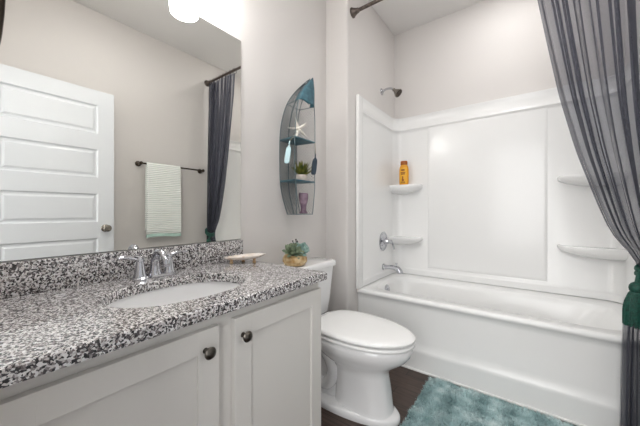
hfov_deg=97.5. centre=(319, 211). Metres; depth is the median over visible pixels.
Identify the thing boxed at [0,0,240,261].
wall mirror
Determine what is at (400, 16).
ceiling
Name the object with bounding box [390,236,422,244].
corner shelf
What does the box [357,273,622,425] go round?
bathtub
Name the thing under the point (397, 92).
shower
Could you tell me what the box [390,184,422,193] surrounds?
corner shelf
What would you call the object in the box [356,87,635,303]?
tub surround
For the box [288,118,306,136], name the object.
starfish
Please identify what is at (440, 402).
bath rug
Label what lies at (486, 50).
wall
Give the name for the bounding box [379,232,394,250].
shower valve
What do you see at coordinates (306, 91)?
shelf
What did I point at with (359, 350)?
toilet
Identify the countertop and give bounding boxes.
[0,240,326,388]
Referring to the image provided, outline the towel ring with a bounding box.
[0,0,5,43]
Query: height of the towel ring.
0.192 m
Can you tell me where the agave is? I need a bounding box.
[290,161,311,179]
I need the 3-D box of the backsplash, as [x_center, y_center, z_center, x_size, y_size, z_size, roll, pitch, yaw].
[-0.701,0.200,1.117,0.020,0.102,0.952,0,0,37]
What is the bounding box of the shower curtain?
[537,0,639,425]
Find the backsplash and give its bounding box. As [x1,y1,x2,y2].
[0,240,242,298]
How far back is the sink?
1.06 m
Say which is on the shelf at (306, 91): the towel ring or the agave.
the agave
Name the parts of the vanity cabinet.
door, knob, knob, door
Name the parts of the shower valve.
lever handle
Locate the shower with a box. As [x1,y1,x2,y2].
[380,87,401,97]
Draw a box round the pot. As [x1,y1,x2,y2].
[296,174,306,179]
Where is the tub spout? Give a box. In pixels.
[382,263,402,273]
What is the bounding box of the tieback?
[622,264,639,329]
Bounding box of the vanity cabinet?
[0,283,320,425]
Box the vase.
[299,193,307,213]
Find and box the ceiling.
[367,0,483,35]
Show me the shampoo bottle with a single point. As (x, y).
(404, 170)
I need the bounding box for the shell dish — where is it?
[224,253,265,263]
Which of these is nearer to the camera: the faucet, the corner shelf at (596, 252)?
the faucet
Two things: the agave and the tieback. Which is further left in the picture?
the agave
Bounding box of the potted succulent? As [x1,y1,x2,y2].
[282,239,309,266]
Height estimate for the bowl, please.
0.064 m
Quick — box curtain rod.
[350,0,382,17]
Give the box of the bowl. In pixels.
[283,254,306,266]
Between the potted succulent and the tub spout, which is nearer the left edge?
the potted succulent
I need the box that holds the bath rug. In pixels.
[400,377,572,425]
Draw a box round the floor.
[321,366,576,425]
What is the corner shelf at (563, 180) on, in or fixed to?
attached to the tub surround
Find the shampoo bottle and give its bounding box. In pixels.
[399,161,408,184]
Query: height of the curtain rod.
0.072 m
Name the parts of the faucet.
lever, handle, spout, handle, lever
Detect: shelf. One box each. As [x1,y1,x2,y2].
[279,78,316,214]
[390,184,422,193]
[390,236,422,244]
[557,174,589,186]
[557,244,627,260]
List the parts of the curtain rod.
rod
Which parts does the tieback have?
cord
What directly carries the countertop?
on the vanity cabinet
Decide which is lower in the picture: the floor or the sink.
the floor
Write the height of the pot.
0.040 m
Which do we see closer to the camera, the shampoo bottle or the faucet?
the faucet
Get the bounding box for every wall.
[0,0,325,312]
[326,0,393,311]
[394,0,556,118]
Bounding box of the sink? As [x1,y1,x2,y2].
[107,281,238,307]
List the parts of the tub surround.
panel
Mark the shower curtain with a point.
(593, 46)
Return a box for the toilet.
[279,257,414,425]
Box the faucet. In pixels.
[117,249,187,280]
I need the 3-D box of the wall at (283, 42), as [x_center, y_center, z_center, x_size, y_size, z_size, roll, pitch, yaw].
[-0.259,-0.326,1.814,0.100,2.774,2.840,0,0,37]
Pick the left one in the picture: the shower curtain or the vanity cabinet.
the vanity cabinet
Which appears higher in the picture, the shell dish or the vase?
the vase
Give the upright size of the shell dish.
0.041 m
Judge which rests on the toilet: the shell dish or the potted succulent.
the potted succulent

